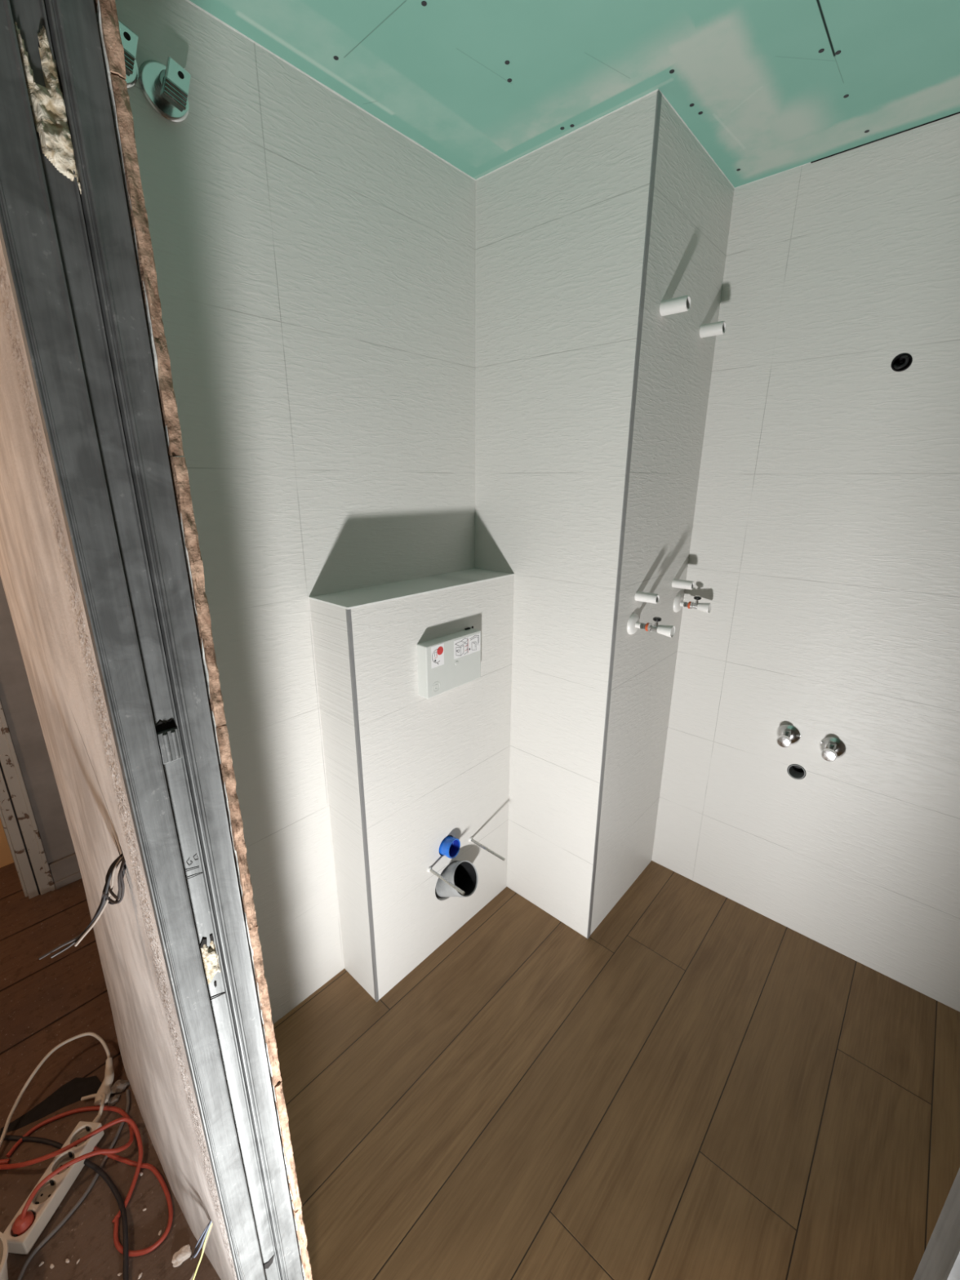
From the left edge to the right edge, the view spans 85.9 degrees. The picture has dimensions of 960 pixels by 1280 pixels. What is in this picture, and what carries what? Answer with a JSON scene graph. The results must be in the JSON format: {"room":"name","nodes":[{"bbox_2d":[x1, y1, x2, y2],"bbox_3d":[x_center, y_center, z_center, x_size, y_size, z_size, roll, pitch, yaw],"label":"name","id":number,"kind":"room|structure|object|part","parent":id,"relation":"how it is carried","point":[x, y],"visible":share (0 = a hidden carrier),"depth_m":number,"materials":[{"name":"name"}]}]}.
{"room":"building under construction","nodes":[
{"label":"building under construction","id":0,"kind":"room"},
{"bbox_2d":[0,819,13,867],"bbox_3d":[-1.991,-0.202,2.076,0.050,2.419,3.600,15,22,39],"label":"wall","id":1,"kind":"structure","parent":0,"point":[6,857],"depth_m":2.27,"materials":[{"name":"paint"}]},
{"bbox_2d":[0,576,75,884],"bbox_3d":[-1.806,-0.142,1.887,0.150,2.419,3.550,15,22,39],"label":"wall","id":2,"kind":"structure","parent":0,"point":[16,699],"depth_m":2.00,"materials":[{"name":"paint"}]},
{"bbox_2d":[0,700,55,898],"bbox_3d":[-2.121,0.090,1.566,0.160,2.162,0.892,15,22,39],"label":"door frame","id":3,"kind":"structure","parent":2,"relation":"in","point":[17,819],"depth_m":2.03,"materials":[{"name":"white paint"}]},
{"bbox_2d":[48,853,81,888],"bbox_3d":[-1.169,0.785,2.789,0.024,0.120,1.817,15,22,39],"label":"baseboard","id":4,"kind":"structure","parent":2,"relation":"attached to","point":[64,871],"depth_m":2.17,"materials":[{"name":"paint"}]},
{"bbox_2d":[0,862,220,1279],"bbox_3d":[-0.881,1.276,1.490,5.100,0.051,3.600,15,22,39],"label":"floor","id":5,"kind":"structure","parent":0,"point":[47,1002],"depth_m":1.43,"materials":[{"name":"brown wood"}]},
{"bbox_2d":[0,1231,8,1279],"bbox_3d":[-1.041,1.330,1.042,0.152,0.110,0.152,15,22,39],"label":"bucket","id":6,"kind":"object","parent":5,"relation":"on","point":[3,1242],"visible":1,"depth_m":1.07,"materials":[{"name":"white plastic"}]},
{"bbox_2d":[3,1093,106,1254],"bbox_3d":[-1.024,1.291,1.278,0.102,0.043,0.309,-2,17,-7],"label":"power strip","id":7,"kind":"object","parent":5,"relation":"on","point":[47,1199],"visible":0.88,"depth_m":1.23,"materials":[{"name":"white plastic"}]},
{"bbox_2d":[13,1210,35,1236],"bbox_3d":[-1.024,1.314,1.159,0.043,0.014,0.043,15,22,39],"label":"plug","id":8,"kind":"object","parent":7,"relation":"attached to","point":[31,1232],"depth_m":1.15,"materials":[{"name":"red plastic"}]},
{"bbox_2d":[34,1180,55,1204],"bbox_3d":[-1.020,1.298,1.210,0.043,0.014,0.043,15,22,39],"label":"socket","id":9,"kind":"object","parent":7,"relation":"attached to","point":[46,1194],"depth_m":1.21,"materials":[{"name":"white plastic"}]},
{"bbox_2d":[54,1151,74,1174],"bbox_3d":[-1.017,1.282,1.261,0.043,0.014,0.043,15,22,39],"label":"socket","id":10,"kind":"object","parent":7,"relation":"attached to","point":[64,1157],"depth_m":1.27,"materials":[{"name":"white plastic"}]},
{"bbox_2d":[73,1126,91,1146],"bbox_3d":[-1.013,1.267,1.312,0.043,0.014,0.043,15,22,39],"label":"socket","id":11,"kind":"object","parent":7,"relation":"attached to","point":[79,1132],"depth_m":1.32,"materials":[{"name":"white plastic"}]},
{"bbox_2d":[0,1031,114,1146],"bbox_3d":[-1.184,1.255,1.333,0.219,0.089,0.424,9,19,27],"label":"cable","id":12,"kind":"object","parent":5,"relation":"on","point":[105,1087],"visible":1,"depth_m":1.44,"materials":[{"name":"plastic"}]},
{"bbox_2d":[0,1134,128,1279],"bbox_3d":[-0.959,1.319,1.224,0.658,0.023,0.118,10,20,29],"label":"cable","id":13,"kind":"object","parent":5,"relation":"on","point":[97,1169],"visible":0.83,"depth_m":1.24,"materials":[{"name":"rubber"}]},
{"bbox_2d":[5,1106,133,1235],"bbox_3d":[-1.040,1.261,1.302,0.264,0.086,0.244,15,22,39],"label":"cable","id":14,"kind":"object","parent":5,"relation":"on","point":[25,1220],"visible":0.92,"depth_m":1.25,"materials":[{"name":"red rubber"}]},
{"bbox_2d":[0,1116,142,1223],"bbox_3d":[-1.022,1.270,1.293,0.416,0.077,0.160,4,18,12],"label":"cable","id":15,"kind":"object","parent":5,"relation":"on","point":[4,1165],"visible":1,"depth_m":1.27,"materials":[{"name":"red rubber"}]},
{"bbox_2d":[17,1088,129,1279],"bbox_3d":[-0.963,1.326,1.226,0.054,0.009,0.455,0,17,0],"label":"cable","id":16,"kind":"object","parent":5,"relation":"on","point":[51,1234],"visible":0.94,"depth_m":1.21,"materials":[{"name":"rubber"}]},
{"bbox_2d":[107,1093,119,1106],"bbox_3d":[-1.006,1.264,1.418,0.028,0.014,0.027,-11,20,-32],"label":"chunk","id":17,"kind":"object","parent":5,"relation":"on","point":[113,1100],"visible":1,"depth_m":1.42,"materials":[{"name":"beige stone"}]},
{"bbox_2d":[111,1079,129,1093],"bbox_3d":[-1.012,1.251,1.448,0.040,0.022,0.036,0,17,0],"label":"chunk","id":18,"kind":"object","parent":5,"relation":"on","point":[119,1086],"visible":1,"depth_m":1.44,"materials":[{"name":"beige stone"}]},
{"bbox_2d":[93,1146,173,1256],"bbox_3d":[-0.869,1.314,1.263,0.385,0.010,0.124,15,22,39],"label":"cable","id":19,"kind":"object","parent":5,"relation":"on","point":[119,1247],"visible":0.93,"depth_m":1.20,"materials":[{"name":"red rubber"}]},
{"bbox_2d":[171,1244,191,1267],"bbox_3d":[-0.657,1.354,1.135,0.038,0.012,0.026,-11,20,-31],"label":"chunk","id":20,"kind":"object","parent":5,"relation":"on","point":[184,1253],"visible":1,"depth_m":1.13,"materials":[{"name":"beige stone"}]},
{"bbox_2d":[0,240,244,1279],"bbox_3d":[-0.659,0.174,0.883,0.863,2.419,0.098,15,22,39],"label":"wall","id":21,"kind":"structure","parent":0,"point":[38,575],"depth_m":0.77,"materials":[{"name":"paint"}]},
{"bbox_2d":[38,830,129,959],"bbox_3d":[-0.537,0.346,0.703,0.135,0.175,0.037,-2,17,-7],"label":"wires","id":22,"kind":"object","parent":21,"relation":"attached to","point":[105,899],"visible":0.98,"depth_m":0.70,"materials":[{"name":"grey plastic"}]},
{"bbox_2d":[189,1204,212,1279],"bbox_3d":[-0.542,1.189,0.980,0.044,0.236,0.093,15,22,39],"label":"wires","id":23,"kind":"object","parent":21,"relation":"attached to","point":[208,1228],"visible":0.92,"depth_m":0.97,"materials":[{"name":"plastic"}]},
{"bbox_2d":[115,0,475,1023],"bbox_3d":[-0.294,-0.149,1.655,0.300,2.257,1.606,15,22,39],"label":"wall","id":24,"kind":"structure","parent":0,"point":[314,261],"depth_m":1.20,"materials":[{"name":"tile"}]},
{"bbox_2d":[118,19,138,88],"bbox_3d":[-0.574,-0.929,0.810,0.043,0.077,0.077,15,22,39],"label":"wall bracket","id":25,"kind":"object","parent":24,"relation":"attached to","point":[129,38],"visible":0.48,"depth_m":0.81,"materials":[{"name":"silver metal"}]},
{"bbox_3d":[-0.557,-0.942,0.807,0.006,0.043,0.043,15,22,39],"label":"plate","id":26,"kind":"part","parent":25,"relation":"part of","materials":[{"name":"silver metal"}]},
{"bbox_2d":[138,56,191,122],"bbox_3d":[-0.524,-0.932,0.869,0.043,0.077,0.077,15,22,39],"label":"wall bracket","id":27,"kind":"object","parent":24,"relation":"attached to","point":[165,88],"visible":1,"depth_m":0.86,"materials":[{"name":"silver metal"}]},
{"bbox_3d":[-0.526,-0.933,0.871,0.026,0.034,0.034,15,22,39],"label":"stem","id":28,"kind":"part","parent":27,"relation":"part of","materials":[{"name":"silver metal"}]},
{"bbox_3d":[-0.507,-0.945,0.866,0.006,0.043,0.043,15,22,39],"label":"plate","id":29,"kind":"part","parent":27,"relation":"part of","materials":[{"name":"silver metal"}]},
{"bbox_2d":[186,0,657,181],"bbox_3d":[-0.162,-1.089,0.876,0.518,0.005,1.029,15,22,39],"label":"trim","id":30,"kind":"structure","parent":24,"relation":"attached to","point":[188,1],"depth_m":1.13,"materials":[{"name":"white plastic"}]},
{"bbox_2d":[309,568,514,999],"bbox_3d":[-0.161,0.416,1.622,0.165,1.198,0.612,15,22,39],"label":"wall","id":31,"kind":"structure","parent":0,"point":[435,768],"depth_m":1.48,"materials":[{"name":"tile"}]},
{"bbox_2d":[346,608,378,1002],"bbox_3d":[-0.304,0.499,1.356,0.009,1.195,0.008,15,22,39],"label":"trim","id":32,"kind":"structure","parent":31,"relation":"attached to","point":[348,618],"depth_m":1.32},
{"bbox_2d":[308,573,514,609],"bbox_3d":[-0.158,-0.154,1.445,0.166,0.005,0.613,15,22,39],"label":"trim","id":33,"kind":"structure","parent":31,"relation":"attached to","point":[510,575],"depth_m":1.29,"materials":[{"name":"white metal"}]},
{"bbox_2d":[427,866,464,894],"bbox_3d":[-0.103,0.720,1.544,0.150,0.017,0.017,15,22,39],"label":"bolt","id":34,"kind":"object","parent":31,"relation":"attached to","point":[429,869],"visible":1,"depth_m":1.54,"materials":[{"name":"metal"}]},
{"bbox_2d":[416,626,480,698],"bbox_3d":[-0.084,0.058,1.449,0.050,0.151,0.220,15,22,39],"label":"flush plate","id":35,"kind":"object","parent":31,"relation":"attached to","point":[448,662],"visible":1,"depth_m":1.41,"materials":[{"name":"grey plastic"}]},
{"bbox_2d":[434,646,443,658],"bbox_3d":[-0.109,0.032,1.373,0.001,0.028,0.032,15,22,39],"label":"print","id":36,"kind":"object","parent":35,"relation":"on","point":[438,651],"depth_m":1.37},
{"bbox_2d":[455,635,479,655],"bbox_3d":[-0.035,0.016,1.454,0.001,0.048,0.099,15,22,39],"label":"print","id":37,"kind":"object","parent":35,"relation":"attached to","point":[465,645],"depth_m":1.45},
{"bbox_2d":[439,835,460,858],"bbox_3d":[-0.098,0.649,1.624,0.050,0.064,0.062,12,20,33],"label":"supply pipe","id":38,"kind":"object","parent":31,"relation":"attached to","point":[450,846],"visible":0.99,"depth_m":1.61,"materials":[{"name":"blue plastic"}]},
{"bbox_2d":[435,860,478,897],"bbox_3d":[-0.085,0.775,1.673,0.156,0.150,0.112,15,22,39],"label":"drain pipe","id":39,"kind":"object","parent":31,"relation":"attached to","point":[463,874],"visible":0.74,"depth_m":1.66,"materials":[{"name":"grey plastic"}]},
{"bbox_2d":[468,836,505,861],"bbox_3d":[0.021,0.678,1.676,0.150,0.017,0.017,15,22,39],"label":"bolt","id":40,"kind":"object","parent":31,"relation":"attached to","point":[471,839],"visible":1,"depth_m":1.67,"materials":[{"name":"metal"}]},
{"bbox_2d":[189,0,959,187],"bbox_3d":[0.576,-0.993,0.522,2.700,0.030,1.719,15,22,39],"label":"ceiling","id":41,"kind":"structure","parent":0,"point":[437,73],"depth_m":1.01,"materials":[{"name":"green paint"}]},
{"bbox_2d":[421,0,426,6],"bbox_3d":[-0.096,-1.091,0.885,0.010,0.001,0.010,15,22,39],"label":"screw","id":42,"kind":"object","parent":41,"relation":"attached to","point":[424,3],"visible":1,"depth_m":0.88,"materials":[{"name":"grey metal"}]},
{"bbox_2d":[475,88,733,937],"bbox_3d":[0.344,-0.177,1.753,0.515,2.257,0.505,15,22,39],"label":"wall","id":43,"kind":"structure","parent":0,"point":[561,227],"depth_m":1.45,"materials":[{"name":"tile"}]},
{"bbox_2d":[586,89,662,938],"bbox_3d":[0.372,-0.071,1.415,0.003,2.255,0.017,15,22,39],"label":"trim","id":44,"kind":"structure","parent":43,"relation":"attached to","point":[659,96],"depth_m":1.30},
{"bbox_2d":[635,591,659,604],"bbox_3d":[0.476,-0.122,1.475,0.066,0.028,0.028,15,22,39],"label":"pipe stub","id":45,"kind":"object","parent":43,"relation":"attached to","point":[645,597],"visible":1,"depth_m":1.46,"materials":[{"name":"white plastic"}]},
{"bbox_2d":[626,613,675,637],"bbox_3d":[0.489,-0.035,1.468,0.121,0.063,0.063,15,22,39],"label":"valve","id":46,"kind":"object","parent":43,"relation":"attached to","point":[633,624],"visible":1,"depth_m":1.46,"materials":[{"name":"white plastic"}]},
{"bbox_3d":[0.499,-0.058,1.452,0.023,0.009,0.023,15,22,39],"label":"handle","id":47,"kind":"part","parent":46,"relation":"part of","materials":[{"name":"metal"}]},
{"bbox_2d":[659,295,690,315],"bbox_3d":[0.472,-0.811,1.253,0.068,0.033,0.033,15,22,39],"label":"pipe stub","id":48,"kind":"object","parent":43,"relation":"attached to","point":[682,304],"visible":1,"depth_m":1.24,"materials":[{"name":"white plastic"}]},
{"bbox_2d":[671,578,694,589],"bbox_3d":[0.654,-0.180,1.665,0.066,0.028,0.028,15,22,39],"label":"pipe stub","id":49,"kind":"object","parent":43,"relation":"attached to","point":[681,584],"visible":1,"depth_m":1.66,"materials":[{"name":"white plastic"}]},
{"bbox_2d":[673,593,711,613],"bbox_3d":[0.705,-0.114,1.706,0.108,0.063,0.063,15,22,39],"label":"valve","id":50,"kind":"object","parent":43,"relation":"attached to","point":[678,602],"visible":1,"depth_m":1.70,"materials":[{"name":"white plastic"}]},
{"bbox_3d":[0.713,-0.138,1.691,0.023,0.009,0.023,15,22,39],"label":"handle","id":51,"kind":"part","parent":50,"relation":"part of","materials":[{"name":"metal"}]},
{"bbox_2d":[699,320,725,337],"bbox_3d":[0.650,-0.870,1.446,0.065,0.033,0.033,15,22,39],"label":"pipe stub","id":52,"kind":"object","parent":43,"relation":"attached to","point":[717,328],"visible":1,"depth_m":1.44,"materials":[{"name":"white plastic"}]},
{"bbox_2d":[273,860,959,1279],"bbox_3d":[0.637,1.301,1.156,2.400,0.212,1.708,15,22,39],"label":"floor","id":53,"kind":"structure","parent":0,"point":[698,1085],"depth_m":1.28,"materials":[{"name":"brown wood"}]},
{"bbox_2d":[651,113,959,1012],"bbox_3d":[1.186,-0.068,1.411,2.450,2.257,0.080,15,22,39],"label":"wall","id":54,"kind":"structure","parent":0,"point":[824,548],"depth_m":1.48,"materials":[{"name":"tile"}]},
{"bbox_2d":[658,89,810,188],"bbox_3d":[0.643,-1.177,1.171,0.277,0.003,0.506,15,22,39],"label":"trim","id":55,"kind":"structure","parent":54,"relation":"attached to","point":[659,90],"depth_m":1.30,"materials":[{"name":"white plastic"}]},
{"bbox_2d":[776,724,800,747],"bbox_3d":[0.964,0.310,1.626,0.067,0.067,0.072,15,22,39],"label":"angle valve","id":56,"kind":"object","parent":54,"relation":"attached to","point":[788,735],"visible":1,"depth_m":1.63,"materials":[{"name":"silver metal"}]},
{"bbox_3d":[0.948,0.315,1.609,0.038,0.038,0.024,15,22,39],"label":"handle","id":57,"kind":"part","parent":56,"relation":"part of","materials":[{"name":"silver metal"}]},
{"bbox_2d":[787,764,805,778],"bbox_3d":[1.033,0.419,1.676,0.052,0.052,0.048,15,22,39],"label":"drain pipe","id":58,"kind":"object","parent":54,"relation":"attached to","point":[795,771],"visible":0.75,"depth_m":1.68,"materials":[{"name":"grey plastic"}]},
{"bbox_2d":[819,737,845,761],"bbox_3d":[1.054,0.335,1.550,0.067,0.067,0.072,15,22,39],"label":"angle valve","id":59,"kind":"object","parent":54,"relation":"attached to","point":[832,748],"visible":1,"depth_m":1.55,"materials":[{"name":"silver metal"}]},
{"bbox_3d":[1.038,0.341,1.533,0.038,0.038,0.024,15,22,39],"label":"handle","id":60,"kind":"part","parent":59,"relation":"part of","materials":[{"name":"silver metal"}]},
{"bbox_2d":[810,111,959,163],"bbox_3d":[1.387,-1.076,0.859,1.450,0.002,0.002,15,22,39],"label":"trim","id":61,"kind":"structure","parent":54,"relation":"attached to","point":[958,112],"depth_m":1.22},
{"bbox_2d":[891,353,912,371],"bbox_3d":[1.063,-0.696,1.299,0.041,0.041,0.049,15,22,39],"label":"outlet","id":62,"kind":"object","parent":54,"relation":"attached to","point":[901,362],"visible":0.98,"depth_m":1.29,"materials":[{"name":"black plastic"}]},
{"bbox_3d":[-0.659,0.166,0.902,0.828,2.419,0.068,15,22,39],"label":"wall","id":63,"kind":"structure","parent":0,"visible":0},
{"bbox_2d":[95,0,305,1279],"bbox_3d":[-0.317,0.167,0.630,0.021,2.251,0.003,15,22,39],"label":"door frame","id":64,"kind":"structure","parent":63,"relation":"attached to","point":[108,72],"depth_m":0.54,"materials":[{"name":"grey metal"}]},
{"bbox_3d":[0.588,0.501,-0.168,1.110,2.419,0.104,15,22,39],"label":"wall","id":65,"kind":"structure","parent":0,"visible":0},
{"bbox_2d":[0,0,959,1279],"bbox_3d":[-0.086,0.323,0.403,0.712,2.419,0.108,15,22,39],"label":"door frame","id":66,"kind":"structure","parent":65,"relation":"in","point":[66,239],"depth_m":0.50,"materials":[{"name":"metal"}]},
{"bbox_3d":[-0.522,0.109,0.813,0.531,2.257,0.011,15,22,39],"label":"tiles","id":67,"kind":"structure","parent":0,"visible":0},
{"bbox_2d":[93,0,312,1279],"bbox_3d":[-0.312,0.166,0.633,0.031,2.252,0.013,15,22,39],"label":"tile edge","id":68,"kind":"structure","parent":67,"relation":"attached to","point":[114,49],"depth_m":0.54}
]}

